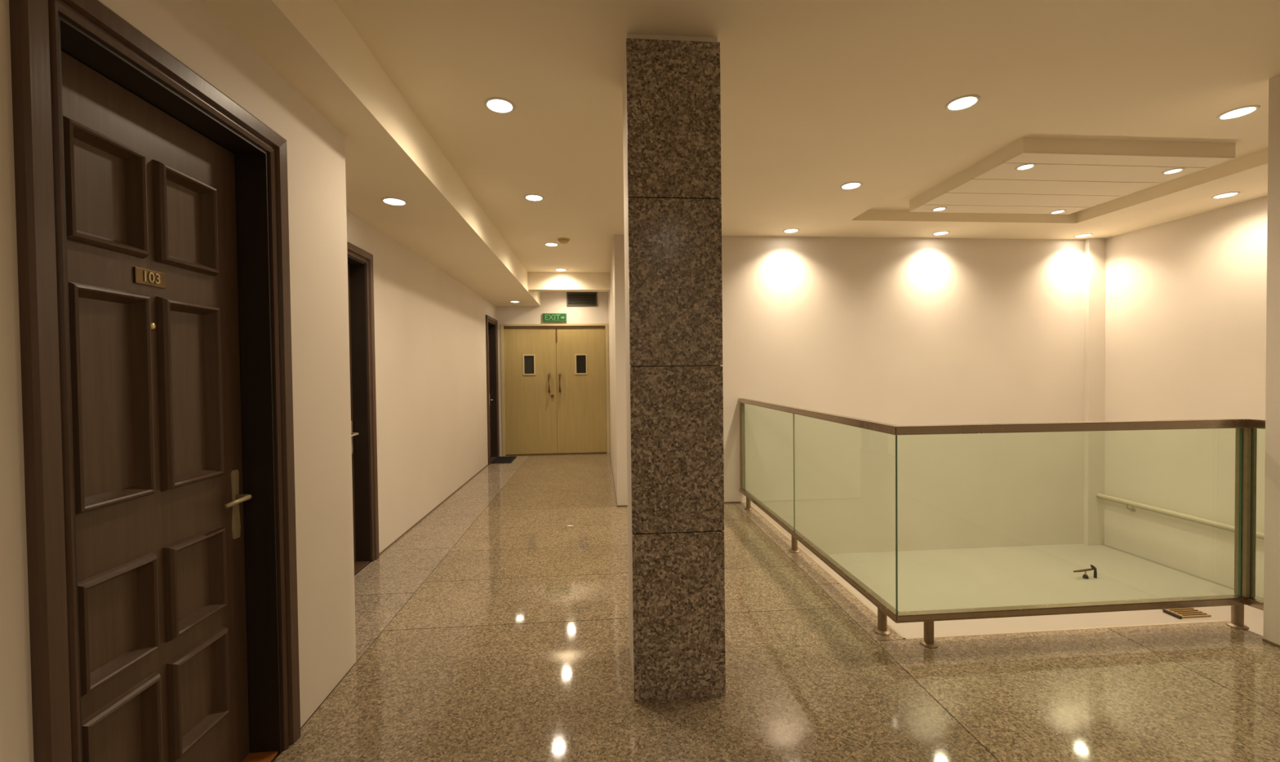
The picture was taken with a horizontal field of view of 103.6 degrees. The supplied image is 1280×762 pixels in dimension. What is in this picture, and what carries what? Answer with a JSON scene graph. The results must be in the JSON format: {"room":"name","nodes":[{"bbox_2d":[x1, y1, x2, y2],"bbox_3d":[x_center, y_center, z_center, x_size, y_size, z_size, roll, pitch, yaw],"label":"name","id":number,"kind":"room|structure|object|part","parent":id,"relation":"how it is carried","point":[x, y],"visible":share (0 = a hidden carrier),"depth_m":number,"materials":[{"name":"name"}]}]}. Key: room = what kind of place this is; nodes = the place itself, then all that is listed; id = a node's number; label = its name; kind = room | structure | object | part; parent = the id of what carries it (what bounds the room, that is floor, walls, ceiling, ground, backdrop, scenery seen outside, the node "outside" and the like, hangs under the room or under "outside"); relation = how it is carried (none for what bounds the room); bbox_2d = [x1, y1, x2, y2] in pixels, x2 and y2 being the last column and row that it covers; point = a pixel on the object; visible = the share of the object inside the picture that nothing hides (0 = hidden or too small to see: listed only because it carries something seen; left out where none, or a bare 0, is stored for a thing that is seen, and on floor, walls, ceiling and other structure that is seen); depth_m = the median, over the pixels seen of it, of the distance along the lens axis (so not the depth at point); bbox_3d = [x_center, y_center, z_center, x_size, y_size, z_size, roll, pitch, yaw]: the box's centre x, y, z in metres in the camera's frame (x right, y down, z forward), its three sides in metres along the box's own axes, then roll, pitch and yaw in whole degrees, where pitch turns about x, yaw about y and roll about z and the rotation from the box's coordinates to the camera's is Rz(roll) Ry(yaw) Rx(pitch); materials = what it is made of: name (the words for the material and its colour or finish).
{"room":"apartment building hallway","nodes":[
{"label":"apartment building hallway","id":0,"kind":"room"},
{"bbox_2d":[0,0,355,761],"bbox_3d":[-1.436,0.132,0.262,0.505,2.460,4.150,-1,1,-5],"label":"wall","id":1,"kind":"structure","parent":0,"point":[187,29],"depth_m":1.94,"materials":[{"name":"paint"}]},
{"bbox_2d":[8,0,300,761],"bbox_3d":[-1.343,0.230,1.440,0.186,2.222,0.860,-1,1,-5],"label":"door","id":2,"kind":"structure","parent":1,"relation":"in","point":[152,206],"depth_m":1.39,"materials":[{"name":"brown wood"}]},
{"bbox_3d":[-1.387,-0.482,1.284,0.008,0.242,0.171,-1,1,-5],"label":"panel","id":3,"kind":"part","parent":2,"relation":"part of","materials":[{"name":"brown wood"}]},
{"bbox_3d":[-1.365,-0.483,1.286,0.036,0.290,0.219,-1,1,-5],"label":"panel moulding","id":4,"kind":"part","parent":2,"relation":"part of","materials":[{"name":"brown wood"}]},
{"bbox_3d":[-1.381,0.041,1.293,0.008,0.512,0.171,-1,1,-5],"label":"panel","id":5,"kind":"part","parent":2,"relation":"part of","materials":[{"name":"brown wood"}]},
{"bbox_3d":[-1.359,0.040,1.295,0.036,0.560,0.219,-1,1,-5],"label":"panel moulding","id":6,"kind":"part","parent":2,"relation":"part of","materials":[{"name":"brown wood"}]},
{"bbox_3d":[-1.374,0.620,1.303,0.008,0.228,0.171,-1,1,-5],"label":"panel","id":7,"kind":"part","parent":2,"relation":"part of","materials":[{"name":"brown wood"}]},
{"bbox_3d":[-1.370,0.967,1.309,0.008,0.245,0.171,-1,1,-5],"label":"panel","id":8,"kind":"part","parent":2,"relation":"part of","materials":[{"name":"brown wood"}]},
{"bbox_3d":[-1.352,0.620,1.305,0.036,0.276,0.219,-1,1,-5],"label":"panel moulding","id":9,"kind":"part","parent":2,"relation":"part of","materials":[{"name":"brown wood"}]},
{"bbox_3d":[-1.348,0.967,1.311,0.036,0.293,0.219,-1,1,-5],"label":"panel moulding","id":10,"kind":"part","parent":2,"relation":"part of","materials":[{"name":"brown wood"}]},
{"bbox_3d":[-1.377,-0.290,1.415,0.005,0.044,0.096,-1,1,-5],"label":"number plate","id":11,"kind":"part","parent":2,"relation":"part of","materials":[{"name":"gold metal"}]},
{"bbox_3d":[-1.408,-0.486,1.540,0.008,0.242,0.171,-1,1,-5],"label":"panel","id":12,"kind":"part","parent":2,"relation":"part of","materials":[{"name":"brown wood"}]},
{"bbox_3d":[-1.402,0.036,1.549,0.008,0.512,0.171,-1,1,-5],"label":"panel","id":13,"kind":"part","parent":2,"relation":"part of","materials":[{"name":"brown wood"}]},
{"bbox_3d":[-1.386,-0.487,1.542,0.036,0.290,0.219,-1,1,-5],"label":"panel moulding","id":14,"kind":"part","parent":2,"relation":"part of","materials":[{"name":"brown wood"}]},
{"bbox_3d":[-1.395,0.616,1.559,0.008,0.228,0.171,-1,1,-5],"label":"panel","id":15,"kind":"part","parent":2,"relation":"part of","materials":[{"name":"brown wood"}]},
{"bbox_3d":[-1.391,0.963,1.565,0.008,0.245,0.171,-1,1,-5],"label":"panel","id":16,"kind":"part","parent":2,"relation":"part of","materials":[{"name":"brown wood"}]},
{"bbox_3d":[-1.380,0.036,1.551,0.036,0.560,0.219,-1,1,-5],"label":"panel moulding","id":17,"kind":"part","parent":2,"relation":"part of","materials":[{"name":"brown wood"}]},
{"bbox_3d":[-1.373,0.616,1.561,0.036,0.276,0.219,-1,1,-5],"label":"panel moulding","id":18,"kind":"part","parent":2,"relation":"part of","materials":[{"name":"brown wood"}]},
{"bbox_3d":[-1.369,0.962,1.567,0.036,0.293,0.219,-1,1,-5],"label":"panel moulding","id":19,"kind":"part","parent":2,"relation":"part of","materials":[{"name":"brown wood"}]},
{"bbox_3d":[-1.392,0.424,1.735,0.008,0.235,0.034,-1,1,-5],"label":"handle plate","id":20,"kind":"part","parent":2,"relation":"part of","materials":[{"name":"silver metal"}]},
{"bbox_3d":[-1.358,0.400,1.683,0.058,0.020,0.124,-1,1,-5],"label":"lever","id":21,"kind":"part","parent":2,"relation":"part of","materials":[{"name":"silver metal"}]},
{"bbox_2d":[199,0,540,306],"bbox_3d":[-1.710,-1.278,3.202,0.966,0.265,10.100,-1,1,-5],"label":"ceiling soffit","id":22,"kind":"structure","parent":1,"relation":"attached to","point":[312,45],"depth_m":2.56,"materials":[{"name":"paint"}]},
{"bbox_2d":[380,197,408,205],"bbox_3d":[-1.568,-1.145,3.216,0.156,0.005,0.156,-1,1,-5],"label":"recessed light","id":23,"kind":"object","parent":22,"relation":"in","point":[390,201],"visible":1,"depth_m":3.21,"materials":[{"name":"white glass"}]},
{"bbox_2d":[346,208,496,553],"bbox_3d":[-2.219,0.055,5.265,0.250,2.460,5.950,-1,1,-5],"label":"wall","id":24,"kind":"structure","parent":0,"point":[430,354],"depth_m":4.71,"materials":[{"name":"paint"}]},
{"bbox_2d":[346,241,379,575],"bbox_3d":[-1.998,0.199,3.271,0.186,2.235,0.865,-1,1,-5],"label":"door","id":25,"kind":"structure","parent":24,"relation":"in","point":[360,262],"depth_m":3.62,"materials":[{"name":"brown wood"}]},
{"bbox_3d":[-2.046,0.400,3.568,0.008,0.235,0.034,-1,1,-5],"label":"handle plate","id":26,"kind":"part","parent":25,"relation":"part of","materials":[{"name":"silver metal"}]},
{"bbox_3d":[-2.013,0.376,3.516,0.058,0.020,0.124,-1,1,-5],"label":"lever","id":27,"kind":"part","parent":25,"relation":"part of","materials":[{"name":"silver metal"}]},
{"bbox_2d":[378,464,488,555],"bbox_3d":[-2.102,1.271,5.600,0.005,0.014,3.750,-1,1,-5],"label":"baseboard","id":28,"kind":"structure","parent":24,"relation":"attached to","point":[439,504],"depth_m":4.76,"materials":[{"name":"wood"}]},
{"bbox_2d":[485,315,499,465],"bbox_3d":[-2.366,0.130,7.828,0.186,2.225,0.760,-1,1,-5],"label":"door","id":29,"kind":"structure","parent":24,"relation":"in","point":[491,324],"depth_m":8.11,"materials":[{"name":"brown wood"}]},
{"bbox_3d":[-2.401,-0.062,7.921,0.036,0.560,0.184,-1,1,-5],"label":"panel moulding","id":30,"kind":"part","parent":29,"relation":"part of","materials":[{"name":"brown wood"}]},
{"bbox_2d":[496,292,610,456],"bbox_3d":[-1.457,-0.141,8.409,2.279,2.725,0.200,-1,1,-5],"label":"wall","id":31,"kind":"structure","parent":0,"point":[550,302],"depth_m":8.29,"materials":[{"name":"paint"}]},
{"bbox_2d":[542,313,566,322],"bbox_3d":[-1.403,-1.042,8.280,0.390,0.140,0.037,-1,1,-5],"label":"exit sign","id":32,"kind":"object","parent":31,"relation":"attached to","point":[547,317],"visible":1,"depth_m":8.26,"materials":[{"name":"green plastic"}]},
{"bbox_2d":[500,324,609,456],"bbox_3d":[-1.394,0.139,8.349,1.760,2.165,0.178,-1,1,-5],"label":"door","id":33,"kind":"structure","parent":31,"relation":"in","point":[536,387],"depth_m":8.34,"materials":[{"name":"beige wood"}]},
{"bbox_3d":[-1.827,-0.268,8.312,0.160,0.300,0.006,-1,1,-5],"label":"vision pane","id":34,"kind":"part","parent":33,"relation":"part of","materials":[{"name":"black glass"}]},
{"bbox_3d":[-1.827,-0.268,8.307,0.208,0.340,0.040,-1,1,-5],"label":"vision frame","id":35,"kind":"part","parent":33,"relation":"part of","materials":[{"name":"beige wood"}]},
{"bbox_3d":[-1.496,0.032,8.289,0.034,0.317,0.078,-1,1,-5],"label":"pull handle","id":36,"kind":"part","parent":33,"relation":"part of","materials":[{"name":"brown metal"}]},
{"bbox_3d":[-1.320,0.029,8.303,0.034,0.317,0.078,-1,1,-5],"label":"pull handle","id":37,"kind":"part","parent":33,"relation":"part of","materials":[{"name":"brown metal"}]},
{"bbox_3d":[-0.978,-0.279,8.380,0.160,0.300,0.006,-1,1,-5],"label":"vision pane","id":38,"kind":"part","parent":33,"relation":"part of","materials":[{"name":"black glass"}]},
{"bbox_3d":[-0.978,-0.279,8.375,0.208,0.340,0.040,-1,1,-5],"label":"vision frame","id":39,"kind":"part","parent":33,"relation":"part of","materials":[{"name":"beige wood"}]},
{"bbox_2d":[566,292,597,306],"bbox_3d":[-0.959,-1.353,8.318,0.500,0.230,0.022,-1,1,-5],"label":"air vent","id":40,"kind":"object","parent":31,"relation":"in","point":[573,299],"visible":0.98,"depth_m":8.32,"materials":[{"name":"black metal"}]},
{"bbox_2d":[608,240,617,500],"bbox_3d":[-0.286,-0.127,6.819,0.200,2.725,3.157,-1,1,-5],"label":"wall","id":41,"kind":"structure","parent":0,"point":[611,295],"depth_m":6.27,"materials":[{"name":"paint"}]},
{"bbox_2d":[528,272,610,292],"bbox_3d":[-0.972,-1.367,6.963,1.113,0.235,0.180,-1,1,-5],"label":"trim","id":42,"kind":"structure","parent":41,"relation":"attached to","point":[537,282],"depth_m":6.88,"materials":[{"name":"paint"}]},
{"bbox_2d":[609,453,617,505],"bbox_3d":[-0.364,1.231,6.735,0.005,0.014,3.357,-1,1,-5],"label":"baseboard","id":43,"kind":"structure","parent":41,"relation":"attached to","point":[610,453],"depth_m":6.09,"materials":[{"name":"stone"}]},
{"bbox_2d":[271,453,1279,761],"bbox_3d":[0.420,1.335,3.518,5.196,0.100,10.300,-1,1,-5],"label":"floor","id":44,"kind":"structure","parent":0,"point":[495,628],"depth_m":2.24,"materials":[{"name":"stone"}]},
{"bbox_2d":[490,456,516,463],"bbox_3d":[-2.123,1.230,7.866,0.300,0.018,0.540,-1,1,-5],"label":"doormat","id":45,"kind":"object","parent":44,"relation":"on","point":[508,460],"visible":1,"depth_m":7.81,"materials":[{"name":"black rubber"}]},
{"bbox_2d":[622,33,725,702],"bbox_3d":[0.134,-0.053,2.261,0.382,2.725,0.413,-1,1,-5],"label":"pillar","id":46,"kind":"structure","parent":44,"relation":"on","point":[672,91],"depth_m":2.06,"materials":[{"name":"stone"}]},
{"bbox_2d":[737,398,1265,648],"bbox_3d":[2.081,0.723,3.808,1.948,1.075,2.851,-1,1,-5],"label":"glass railing","id":47,"kind":"object","parent":44,"relation":"on","point":[1246,432],"visible":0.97,"depth_m":2.57,"materials":[{"name":"gold metal"}]},
{"bbox_3d":[1.038,0.654,5.110,0.044,0.878,0.044,-1,1,-5],"label":"post","id":48,"kind":"part","parent":47,"relation":"part of","materials":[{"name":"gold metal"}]},
{"bbox_3d":[1.060,1.190,4.921,0.080,0.125,0.080,-1,1,-5],"label":"leg","id":49,"kind":"part","parent":47,"relation":"part of","materials":[{"name":"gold metal"}]},
{"bbox_3d":[1.094,0.664,4.420,0.010,0.884,1.339,-1,1,-5],"label":"glass panel","id":50,"kind":"part","parent":47,"relation":"part of","materials":[{"name":"clear glass"}]},
{"bbox_3d":[1.154,1.210,3.761,0.080,0.125,0.080,-1,1,-5],"label":"leg","id":51,"kind":"part","parent":47,"relation":"part of","materials":[{"name":"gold metal"}]},
{"bbox_3d":[1.200,0.686,3.105,0.010,0.884,1.298,-1,1,-5],"label":"glass panel","id":52,"kind":"part","parent":47,"relation":"part of","materials":[{"name":"clear glass"}]},
{"bbox_3d":[1.248,1.229,2.594,0.080,0.125,0.080,-1,1,-5],"label":"leg","id":53,"kind":"part","parent":47,"relation":"part of","materials":[{"name":"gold metal"}]},
{"bbox_3d":[1.417,1.229,2.470,0.080,0.125,0.080,-1,1,-5],"label":"leg","id":54,"kind":"part","parent":47,"relation":"part of","materials":[{"name":"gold metal"}]},
{"bbox_3d":[2.091,1.121,3.815,1.930,0.036,2.851,-1,1,-5],"label":"rail","id":55,"kind":"part","parent":47,"relation":"part of","materials":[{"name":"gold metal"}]},
{"bbox_3d":[2.080,0.207,3.799,1.938,0.044,2.851,-1,1,-5],"label":"rail","id":56,"kind":"part","parent":47,"relation":"part of","materials":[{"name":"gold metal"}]},
{"bbox_3d":[2.172,0.684,2.523,1.853,0.884,0.010,-1,1,-5],"label":"glass panel","id":57,"kind":"part","parent":47,"relation":"part of","materials":[{"name":"clear glass"}]},
{"bbox_3d":[3.091,1.207,2.606,0.080,0.125,0.080,-1,1,-5],"label":"leg","id":58,"kind":"part","parent":47,"relation":"part of","materials":[{"name":"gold metal"}]},
{"bbox_3d":[3.125,0.673,2.599,0.052,0.878,0.052,-1,1,-5],"label":"post","id":59,"kind":"part","parent":47,"relation":"part of","materials":[{"name":"gold metal"}]},
{"bbox_3d":[3.131,0.673,2.523,0.010,0.884,0.098,-1,1,-5],"label":"glass panel","id":60,"kind":"part","parent":47,"relation":"part of","materials":[{"name":"clear glass"}]},
{"bbox_2d":[334,0,1279,272],"bbox_3d":[1.559,-1.543,3.462,7.532,0.180,10.500,-1,1,-5],"label":"ceiling","id":61,"kind":"structure","parent":0,"point":[818,97],"depth_m":2.52,"materials":[{"name":"paint"}]},
{"bbox_2d":[484,97,515,113],"bbox_3d":[-0.718,-1.409,2.578,0.156,0.005,0.156,-1,1,-5],"label":"recessed light","id":62,"kind":"object","parent":61,"relation":"in","point":[495,104],"visible":1,"depth_m":2.57,"materials":[{"name":"white"}]},
{"bbox_2d":[524,194,544,201],"bbox_3d":[-0.827,-1.431,3.933,0.156,0.005,0.156,-1,1,-5],"label":"recessed light","id":63,"kind":"object","parent":61,"relation":"in","point":[534,197],"visible":1,"depth_m":3.93,"materials":[{"name":"white glass"}]},
{"bbox_2d":[544,242,559,246],"bbox_3d":[-0.943,-1.455,5.369,0.156,0.005,0.156,-1,1,-5],"label":"recessed light","id":64,"kind":"object","parent":61,"relation":"in","point":[548,244],"visible":1,"depth_m":5.36,"materials":[{"name":"white glass"}]},
{"bbox_2d":[555,268,566,271],"bbox_3d":[-1.050,-1.476,6.694,0.156,0.005,0.156,-1,1,-5],"label":"recessed light","id":65,"kind":"object","parent":61,"relation":"in","point":[557,269],"visible":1,"depth_m":6.67,"materials":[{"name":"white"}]},
{"bbox_2d":[557,237,569,244],"bbox_3d":[-0.783,-1.435,5.169,0.124,0.042,0.124,-1,1,-5],"label":"smoke detector","id":66,"kind":"object","parent":61,"relation":"attached to","point":[562,240],"visible":1,"depth_m":5.13,"materials":[{"name":"plastic"}]},
{"bbox_2d":[782,228,799,233],"bbox_3d":[1.484,-1.475,4.942,0.156,0.005,0.156,-1,1,-5],"label":"recessed light","id":67,"kind":"object","parent":61,"relation":"in","point":[788,230],"visible":1,"depth_m":4.93,"materials":[{"name":"white glass"}]},
{"bbox_2d":[840,182,862,190],"bbox_3d":[1.575,-1.456,3.756,0.156,0.005,0.156,-1,1,-5],"label":"recessed light","id":68,"kind":"object","parent":61,"relation":"in","point":[851,185],"visible":1,"depth_m":3.75,"materials":[{"name":"white"}]},
{"bbox_2d":[932,231,950,235],"bbox_3d":[3.046,-1.496,5.098,0.156,0.005,0.156,-1,1,-5],"label":"recessed light","id":69,"kind":"object","parent":61,"relation":"in","point":[941,233],"visible":1,"depth_m":5.08,"materials":[{"name":"white glass"}]},
{"bbox_2d":[944,94,980,111],"bbox_3d":[1.668,-1.437,2.605,0.156,0.005,0.156,-1,1,-5],"label":"recessed light","id":70,"kind":"object","parent":61,"relation":"in","point":[964,102],"visible":1,"depth_m":2.60,"materials":[{"name":"white"}]},
{"bbox_2d":[909,137,1235,214],"bbox_3d":[3.153,-1.528,3.872,1.506,0.100,1.187,-1,1,-5],"label":"ceiling panel","id":71,"kind":"object","parent":61,"relation":"attached to","point":[1073,175],"visible":1,"depth_m":3.60,"materials":[{"name":"paint"}]},
{"bbox_2d":[931,206,946,211],"bbox_3d":[2.572,-1.477,4.328,0.116,0.005,0.116,-1,1,-5],"label":"recessed light","id":72,"kind":"object","parent":71,"relation":"attached to","point":[942,208],"visible":1,"depth_m":4.33,"materials":[{"name":"white glass"}]},
{"bbox_2d":[1014,163,1035,170],"bbox_3d":[2.634,-1.463,3.440,0.116,0.005,0.116,-1,1,-5],"label":"recessed light","id":73,"kind":"object","parent":71,"relation":"attached to","point":[1025,166],"visible":1,"depth_m":3.44,"materials":[{"name":"white"}]},
{"bbox_2d":[1049,209,1066,213],"bbox_3d":[3.686,-1.492,4.443,0.116,0.005,0.116,-1,1,-5],"label":"recessed light","id":74,"kind":"object","parent":71,"relation":"attached to","point":[1058,211],"visible":1,"depth_m":4.43,"materials":[{"name":"white glass"}]},
{"bbox_2d":[1161,167,1185,174],"bbox_3d":[3.753,-1.477,3.545,0.116,0.005,0.116,-1,1,-5],"label":"recessed light","id":75,"kind":"object","parent":71,"relation":"attached to","point":[1175,170],"visible":1,"depth_m":3.54,"materials":[{"name":"white"}]},
{"bbox_2d":[1073,233,1093,237],"bbox_3d":[4.623,-1.517,5.256,0.156,0.005,0.156,-1,1,-5],"label":"recessed light","id":76,"kind":"object","parent":61,"relation":"in","point":[1085,234],"visible":1,"depth_m":5.24,"materials":[{"name":"white glass"}]},
{"bbox_2d":[1210,191,1240,199],"bbox_3d":[4.720,-1.497,4.060,0.156,0.005,0.156,-1,1,-5],"label":"recessed light","id":77,"kind":"object","parent":61,"relation":"in","point":[1231,193],"visible":1,"depth_m":4.06,"materials":[{"name":"white"}]},
{"bbox_2d":[1216,105,1260,119],"bbox_3d":[3.249,-1.458,2.737,0.156,0.005,0.156,-1,1,-5],"label":"recessed light","id":78,"kind":"object","parent":61,"relation":"in","point":[1245,110],"visible":1,"depth_m":2.73,"materials":[{"name":"white"}]},
{"bbox_2d":[613,235,1084,555],"bbox_3d":[2.471,0.151,5.363,5.453,3.295,0.200,-1,1,-5],"label":"wall","id":79,"kind":"structure","parent":0,"point":[900,331],"depth_m":5.29,"materials":[{"name":"paint"}]},
{"bbox_2d":[617,502,741,506],"bbox_3d":[0.404,1.250,5.111,1.265,0.014,0.005,-1,1,-5],"label":"baseboard","id":80,"kind":"structure","parent":79,"relation":"attached to","point":[724,502],"depth_m":5.15,"materials":[{"name":"stone"}]},
{"bbox_2d":[751,505,1226,639],"bbox_3d":[2.100,1.308,3.915,1.782,0.100,2.663,-1,1,-5],"label":"trim","id":81,"kind":"structure","parent":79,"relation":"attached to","point":[789,539],"depth_m":2.62,"materials":[{"name":"stone"}]},
{"bbox_2d":[1083,238,1105,545],"bbox_3d":[4.903,0.122,5.433,0.193,3.295,0.050,-1,1,-5],"label":"pillar","id":82,"kind":"structure","parent":79,"relation":"attached to","point":[1095,248],"depth_m":5.41,"materials":[{"name":"paint"}]},
{"bbox_2d":[809,543,1263,638],"bbox_3d":[3.255,1.881,2.974,4.318,0.100,5.143,-1,1,-5],"label":"floor","id":83,"kind":"structure","parent":0,"point":[1042,575],"depth_m":4.46,"materials":[{"name":"paint"}]},
{"bbox_2d":[1073,564,1097,579],"bbox_3d":[4.049,1.734,4.580,0.223,0.120,0.044,-1,1,-5],"label":"hammer","id":84,"kind":"object","parent":83,"relation":"on","point":[1093,568],"visible":1,"depth_m":4.58,"materials":[{"name":"metal"}]},
{"bbox_2d":[1162,608,1211,619],"bbox_3d":[4.223,1.793,3.908,0.280,0.022,0.160,-1,1,-5],"label":"floor grate","id":85,"kind":"object","parent":83,"relation":"on","point":[1182,613],"visible":0.82,"depth_m":3.88,"materials":[{"name":"metal"}]},
{"bbox_2d":[1104,195,1267,599],"bbox_3d":[5.288,0.158,3.111,0.200,3.295,4.743,-1,1,-5],"label":"wall","id":86,"kind":"structure","parent":0,"point":[1186,298],"depth_m":4.67,"materials":[{"name":"paint"}]},
{"bbox_2d":[1096,493,1264,540],"bbox_3d":[5.110,1.301,3.669,0.096,0.122,3.647,-1,1,-5],"label":"stair handrail","id":87,"kind":"object","parent":86,"relation":"attached to","point":[1260,535],"visible":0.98,"depth_m":4.72,"materials":[{"name":"paint"}]},
{"bbox_2d":[1262,74,1279,645],"bbox_3d":[3.251,-0.059,0.508,0.120,2.725,3.890,-1,1,-5],"label":"wall","id":88,"kind":"structure","parent":0,"point":[1272,473],"depth_m":2.42,"materials":[{"name":"paint"}]},
{"bbox_2d":[1262,639,1279,648],"bbox_3d":[3.205,1.298,0.526,0.005,0.012,3.890,-1,1,-5],"label":"baseboard","id":89,"kind":"structure","parent":88,"relation":"attached to","point":[1263,640],"depth_m":2.43,"materials":[{"name":"wood"}]}
]}

